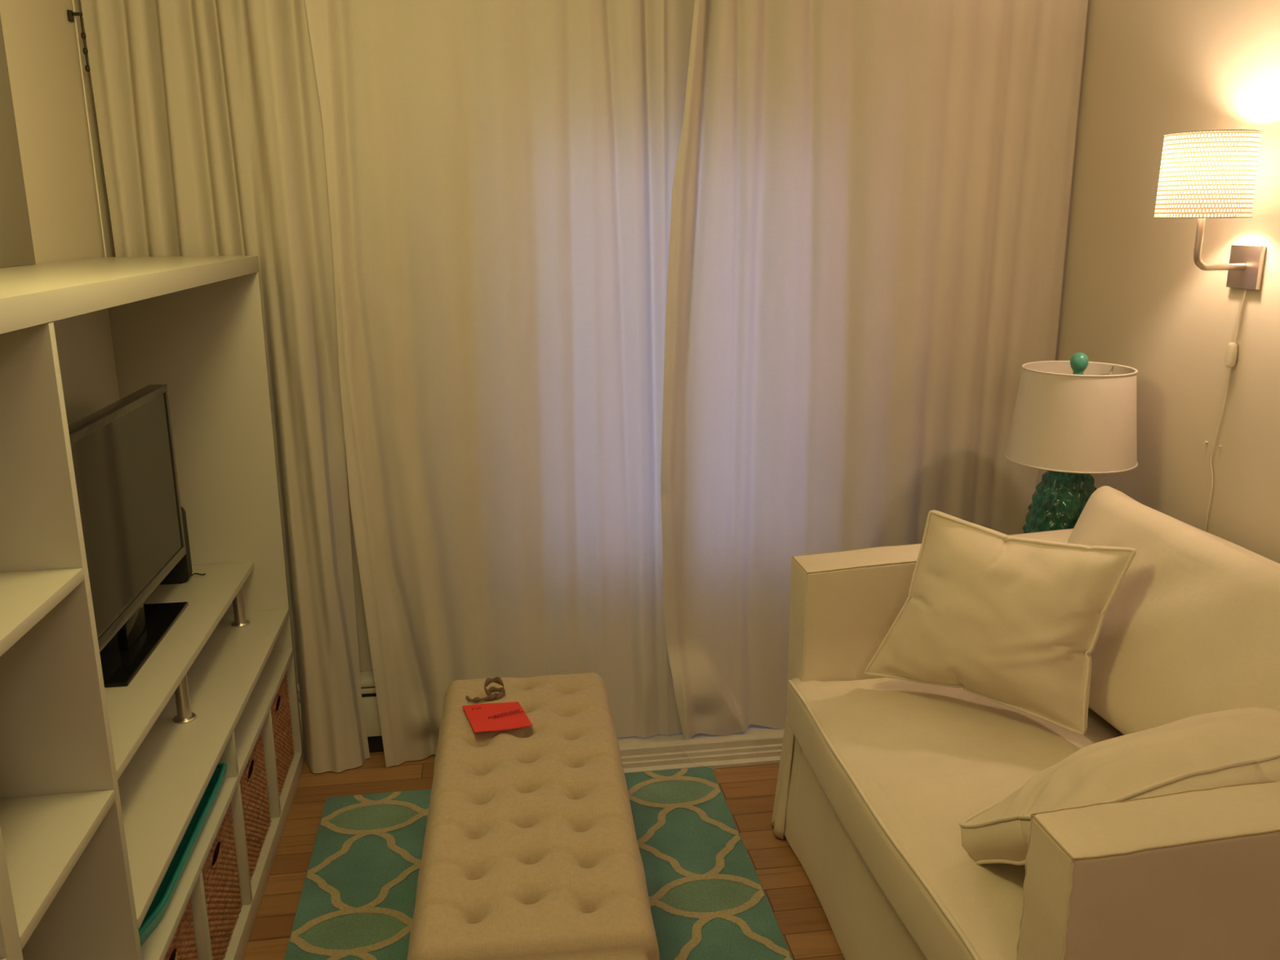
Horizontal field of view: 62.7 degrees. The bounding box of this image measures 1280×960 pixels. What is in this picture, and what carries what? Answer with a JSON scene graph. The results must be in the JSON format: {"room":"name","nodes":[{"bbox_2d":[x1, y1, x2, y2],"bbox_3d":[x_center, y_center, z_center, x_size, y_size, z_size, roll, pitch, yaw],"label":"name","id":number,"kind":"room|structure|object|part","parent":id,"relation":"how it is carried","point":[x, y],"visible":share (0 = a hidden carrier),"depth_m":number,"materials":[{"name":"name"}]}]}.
{"room":"living room","nodes":[
{"label":"living room","id":0,"kind":"room"},
{"bbox_2d":[0,0,115,263],"bbox_3d":[-1.061,0.295,0.306,0.100,2.450,5.560,-2,14,-8],"label":"wall","id":1,"kind":"structure","parent":0,"point":[40,40],"depth_m":2.46,"materials":[{"name":"paint"}]},
{"bbox_2d":[66,9,82,22],"bbox_3d":[-1.377,-1.132,2.563,0.032,0.026,0.017,-2,14,-8],"label":"curtain bracket","id":2,"kind":"object","parent":1,"relation":"attached to","point":[70,13],"visible":1,"depth_m":2.56,"materials":[{"name":"black metal"}]},
{"bbox_3d":[-1.389,-1.132,2.561,0.009,0.026,0.017,-2,14,-8],"label":"plate","id":3,"kind":"part","parent":2,"relation":"part of","materials":[{"name":"black metal"}]},
{"bbox_3d":[-1.373,-1.137,2.562,0.023,0.008,0.006,-2,14,-8],"label":"arm","id":4,"kind":"part","parent":2,"relation":"part of","materials":[{"name":"black metal"}]},
{"bbox_2d":[80,15,89,71],"bbox_3d":[-1.364,-1.070,2.577,0.012,0.129,0.011,-2,14,-8],"label":"chain","id":5,"kind":"object","parent":2,"relation":"hanging from","point":[85,51],"visible":1,"depth_m":2.58,"materials":[{"name":"black metal"}]},
{"bbox_2d":[71,0,106,257],"bbox_3d":[-1.387,-0.710,2.689,0.006,1.450,0.006,-2,14,-8],"label":"blind cord","id":6,"kind":"object","parent":1,"relation":"hanging from","point":[73,1],"visible":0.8,"depth_m":2.64,"materials":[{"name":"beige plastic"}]},
{"bbox_2d":[242,751,844,959],"bbox_3d":[0.351,1.464,0.815,2.943,0.080,5.560,-2,14,-8],"label":"floor","id":7,"kind":"structure","parent":0,"point":[748,792],"depth_m":2.71,"materials":[{"name":"brown wood"}]},
{"bbox_2d":[0,255,304,959],"bbox_3d":[-1.036,0.394,1.893,0.385,1.489,2.151,-2,14,-8],"label":"shelving unit","id":8,"kind":"object","parent":7,"relation":"on","point":[86,853],"depth_m":2.03,"materials":[{"name":"white laminate"}]},
{"bbox_2d":[0,14,35,267],"bbox_3d":[-1.234,-0.783,1.615,0.014,0.930,1.140,-2,14,-8],"label":"wall","id":9,"kind":"structure","parent":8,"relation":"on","point":[16,246],"depth_m":2.17,"materials":[{"name":"beige paint"}]},
{"bbox_3d":[-0.962,0.183,1.315,0.384,0.018,0.340,-2,14,-8],"label":"shelf","id":10,"kind":"part","parent":8,"relation":"part of","materials":[{"name":"white laminate"}]},
{"bbox_3d":[-0.960,0.526,1.400,0.384,0.018,0.340,-2,14,-8],"label":"shelf","id":11,"kind":"part","parent":8,"relation":"part of","materials":[{"name":"white laminate"}]},
{"bbox_3d":[-1.280,0.090,2.160,0.004,0.941,1.382,-2,14,-8],"label":"panel","id":12,"kind":"part","parent":8,"relation":"part of","materials":[{"name":"white laminate"}]},
{"bbox_2d":[67,384,188,687],"bbox_3d":[-1.146,0.110,2.317,0.113,0.536,0.733,-2,14,-8],"label":"television","id":13,"kind":"object","parent":8,"relation":"on","point":[123,451],"visible":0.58,"depth_m":2.31,"materials":[{"name":"grey plastic"}]},
{"bbox_3d":[-1.144,0.064,2.305,0.038,0.441,0.733,-2,14,-8],"label":"casing","id":14,"kind":"part","parent":13,"relation":"part of","materials":[{"name":"grey plastic"}]},
{"bbox_3d":[-1.040,-0.308,1.717,0.385,0.042,2.151,-2,14,-8],"label":"panel","id":15,"kind":"part","parent":8,"relation":"part of","materials":[{"name":"white laminate"}]},
{"bbox_3d":[-1.127,0.471,2.278,0.296,0.145,1.380,-2,14,-8],"label":"riser shelf","id":16,"kind":"part","parent":8,"relation":"part of","materials":[{"name":"white wood"}]},
{"bbox_2d":[164,897,199,959],"bbox_3d":[-0.999,0.956,1.870,0.339,0.298,0.311,-2,14,-8],"label":"wicker basket","id":17,"kind":"object","parent":8,"relation":"on","point":[183,946],"visible":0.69,"depth_m":1.97,"materials":[{"name":"brown wicker"}]},
{"bbox_2d":[159,506,205,584],"bbox_3d":[-1.253,0.168,2.770,0.170,0.204,0.065,-2,14,-8],"label":"router","id":18,"kind":"object","parent":8,"relation":"on","point":[181,573],"visible":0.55,"depth_m":2.76,"materials":[{"name":"black plastic"}]},
{"bbox_2d":[137,762,227,946],"bbox_3d":[-1.025,0.718,1.984,0.338,0.054,0.626,-2,14,-8],"label":"tray","id":19,"kind":"object","parent":8,"relation":"on","point":[161,901],"visible":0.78,"depth_m":2.00,"materials":[{"name":"teal plastic"}]},
{"bbox_3d":[-1.012,0.469,2.319,0.049,0.126,0.049,-2,14,-8],"label":"leg","id":20,"kind":"part","parent":8,"relation":"part of","materials":[{"name":"silver metal"}]},
{"bbox_3d":[-1.194,0.160,2.921,0.385,1.446,0.019,-2,14,-8],"label":"panel","id":21,"kind":"part","parent":8,"relation":"part of","materials":[{"name":"white laminate"}]},
{"bbox_3d":[-1.088,0.670,2.333,0.385,0.018,1.382,-2,14,-8],"label":"shelf","id":22,"kind":"part","parent":8,"relation":"part of","materials":[{"name":"white laminate"}]},
{"bbox_2d":[201,802,242,959],"bbox_3d":[-1.050,0.875,2.196,0.339,0.298,0.311,-2,14,-8],"label":"wicker basket","id":23,"kind":"object","parent":8,"relation":"on","point":[220,873],"visible":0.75,"depth_m":2.24,"materials":[{"name":"brown wicker"}]},
{"bbox_3d":[-1.096,0.333,2.867,0.049,0.126,0.049,-2,14,-8],"label":"leg","id":24,"kind":"part","parent":8,"relation":"part of","materials":[{"name":"silver metal"}]},
{"bbox_2d":[240,728,271,879],"bbox_3d":[-1.102,0.791,2.533,0.339,0.298,0.311,-2,14,-8],"label":"wicker basket","id":25,"kind":"object","parent":8,"relation":"on","point":[253,784],"visible":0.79,"depth_m":2.57,"materials":[{"name":"brown wicker"}]},
{"bbox_2d":[271,671,294,795],"bbox_3d":[-1.155,0.705,2.877,0.339,0.298,0.311,-2,14,-8],"label":"wicker basket","id":26,"kind":"object","parent":8,"relation":"on","point":[280,708],"visible":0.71,"depth_m":2.92,"materials":[{"name":"brown wicker"}]},
{"bbox_2d":[284,766,792,959],"bbox_3d":[-0.213,1.065,2.232,1.100,0.014,1.638,-2,14,-8],"label":"area rug","id":27,"kind":"object","parent":7,"relation":"on","point":[708,900],"visible":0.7,"depth_m":2.57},
{"bbox_2d":[407,672,659,959],"bbox_3d":[-0.222,0.838,2.165,0.412,0.462,1.174,-2,14,-6],"label":"tufted bench","id":28,"kind":"object","parent":27,"relation":"on","point":[531,849],"visible":0.95,"depth_m":1.93,"materials":[{"name":"fabric"}]},
{"bbox_2d":[466,676,505,702],"bbox_3d":[-0.364,0.502,2.486,0.094,0.043,0.049,-13,19,-42],"label":"ribbon bow","id":29,"kind":"object","parent":28,"relation":"on","point":[491,697],"visible":1,"depth_m":2.49,"materials":[{"name":"brown fabric"}]},
{"bbox_2d":[462,702,532,732],"bbox_3d":[-0.327,0.537,2.394,0.130,0.012,0.155,-5,15,-19],"label":"envelope","id":30,"kind":"object","parent":28,"relation":"on","point":[491,717],"visible":1,"depth_m":2.38,"materials":[{"name":"paper"}]},
{"bbox_2d":[676,742,719,771],"bbox_3d":[0.169,0.815,3.088,0.144,0.053,0.011,7,16,28],"label":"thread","id":31,"kind":"object","parent":27,"relation":"on","point":[677,743],"visible":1,"depth_m":3.09,"materials":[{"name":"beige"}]},
{"bbox_2d":[771,485,1279,959],"bbox_3d":[0.936,0.606,2.137,1.024,0.935,1.353,-2,14,-8],"label":"sofa","id":32,"kind":"object","parent":7,"relation":"on","point":[877,778],"visible":0.77,"depth_m":2.05,"materials":[{"name":"fabric"}]},
{"bbox_3d":[0.817,0.528,2.718,0.900,0.786,0.164,-2,14,-8],"label":"arm","id":33,"kind":"part","parent":32,"relation":"part of","materials":[{"name":"fabric"}]},
{"bbox_2d":[786,677,1124,959],"bbox_3d":[0.763,0.654,2.139,0.676,0.176,1.128,-2,14,-8],"label":"seat cushion","id":34,"kind":"object","parent":32,"relation":"on","point":[900,763],"depth_m":2.11,"materials":[{"name":"fabric"}]},
{"bbox_2d":[863,510,1136,735],"bbox_3d":[0.774,0.295,2.327,0.542,0.407,0.227,9,17,33],"label":"throw pillow","id":35,"kind":"object","parent":32,"relation":"on","point":[1016,623],"visible":1,"depth_m":2.24,"materials":[{"name":"fabric"}]},
{"bbox_2d":[959,706,1279,865],"bbox_3d":[0.876,0.498,1.721,0.619,0.376,0.445,-3,14,-11],"label":"throw pillow","id":36,"kind":"object","parent":32,"relation":"on","point":[1236,746],"visible":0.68,"depth_m":1.63,"materials":[{"name":"fabric"}]},
{"bbox_3d":[0.991,0.811,1.585,0.900,0.785,0.152,-2,14,-8],"label":"arm","id":37,"kind":"part","parent":32,"relation":"part of","materials":[{"name":"fabric"}]},
{"bbox_2d":[1067,485,1279,734],"bbox_3d":[1.160,0.362,2.129,0.342,0.461,1.150,-2,14,-8],"label":"cushion","id":38,"kind":"object","parent":32,"relation":"on","point":[1191,627],"depth_m":2.10,"materials":[{"name":"fabric"}]},
{"bbox_3d":[1.362,0.617,2.204,0.164,0.810,1.290,-2,14,-8],"label":"frame","id":39,"kind":"part","parent":32,"relation":"part of","materials":[{"name":"fabric"}]},
{"bbox_3d":[1.160,0.606,3.018,0.260,0.510,0.260,-2,14,-8],"label":"side table","id":40,"kind":"object","parent":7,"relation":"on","visible":0},
{"bbox_2d":[1004,352,1137,533],"bbox_3d":[1.160,0.014,2.850,0.333,0.721,0.333,-2,14,-8],"label":"table lamp","id":41,"kind":"object","parent":40,"relation":"on","point":[1073,420],"visible":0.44,"depth_m":2.70,"materials":[{"name":"white fabric"}]},
{"bbox_3d":[1.159,-0.176,2.802,0.328,0.244,0.328,-2,14,-8],"label":"lamp shade","id":42,"kind":"part","parent":41,"relation":"part of","materials":[{"name":"fabric"}]},
{"bbox_2d":[113,0,1088,671],"bbox_3d":[-0.059,-0.415,3.128,2.743,2.450,0.100,-2,14,-8],"label":"wall","id":43,"kind":"structure","parent":0,"point":[365,659],"depth_m":3.16,"materials":[{"name":"paint"}]},
{"bbox_2d":[297,671,383,752],"bbox_3d":[-0.980,0.715,3.174,0.834,0.245,0.070,-2,14,-8],"label":"baseboard heater","id":44,"kind":"object","parent":43,"relation":"attached to","point":[369,698],"visible":0.02,"depth_m":3.16,"materials":[{"name":"metal"}]},
{"bbox_2d":[617,724,784,773],"bbox_3d":[0.412,0.784,3.245,1.874,0.063,0.248,-2,14,-8],"label":"trim","id":45,"kind":"structure","parent":43,"relation":"attached to","point":[758,744],"depth_m":3.13,"materials":[{"name":"paint"}]},
{"bbox_2d":[1045,0,1279,563],"bbox_3d":[1.751,0.179,0.710,0.100,2.450,5.560,-2,14,-8],"label":"wall","id":46,"kind":"structure","parent":0,"point":[1135,295],"depth_m":2.70,"materials":[{"name":"paint"}]},
{"bbox_2d":[1153,128,1266,531],"bbox_3d":[1.306,-0.171,2.516,0.235,1.259,0.202,-2,14,-8],"label":"wall sconce","id":47,"kind":"object","parent":46,"relation":"attached to","point":[1204,174],"visible":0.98,"depth_m":2.32,"materials":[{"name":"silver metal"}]},
{"bbox_3d":[1.287,-0.690,2.384,0.198,0.183,0.198,-2,14,-8],"label":"lamp shade","id":48,"kind":"part","parent":47,"relation":"part of","materials":[{"name":"white fabric"}]},
{"bbox_3d":[1.415,0.077,2.615,0.004,0.728,0.032,-2,14,-8],"label":"cord","id":49,"kind":"part","parent":47,"relation":"part of","materials":[{"name":"beige plastic"}]},
{"bbox_3d":[1.344,-0.558,2.425,0.130,0.146,0.016,-2,14,-8],"label":"arm","id":50,"kind":"part","parent":47,"relation":"part of","materials":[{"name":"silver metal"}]},
{"bbox_2d":[1224,342,1237,367],"bbox_3d":[1.410,-0.298,2.504,0.020,0.060,0.026,-2,14,-8],"label":"switch","id":51,"kind":"object","parent":47,"relation":"attached to","point":[1231,353],"depth_m":2.50,"materials":[{"name":"beige plastic"}]},
{"bbox_3d":[1.415,-0.386,2.474,0.005,0.130,0.018,0,14,0],"label":"cord","id":52,"kind":"part","parent":47,"relation":"part of","materials":[{"name":"beige plastic"}]},
{"bbox_3d":[1.414,-0.497,2.451,0.014,0.098,0.100,-2,14,-8],"label":"wall plate","id":53,"kind":"part","parent":47,"relation":"part of","materials":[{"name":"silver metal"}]},
{"bbox_3d":[0.338,-0.990,0.202,2.943,0.080,5.560,-2,14,-8],"label":"ceiling","id":54,"kind":"structure","parent":0,"visible":0},
{"bbox_2d":[80,0,370,773],"bbox_3d":[-1.094,-0.320,2.865,0.573,2.396,0.130,1,14,5],"label":"curtain","id":55,"kind":"object","parent":54,"relation":"hanging from","point":[209,114],"visible":0.6,"depth_m":2.76,"materials":[{"name":"fabric"}]},
{"bbox_2d":[305,0,694,767],"bbox_3d":[-0.331,-0.333,2.901,1.004,2.396,0.105,-3,14,-9],"label":"curtain","id":56,"kind":"object","parent":54,"relation":"hanging from","point":[500,173],"visible":0.91,"depth_m":2.90,"materials":[{"name":"fabric"}]},
{"bbox_2d":[660,0,1087,740],"bbox_3d":[0.683,-0.399,3.050,1.275,2.351,0.166,-3,14,-11],"label":"curtain","id":57,"kind":"object","parent":54,"relation":"hanging from","point":[870,198],"visible":0.77,"depth_m":3.03,"materials":[{"name":"fabric"}]}
]}

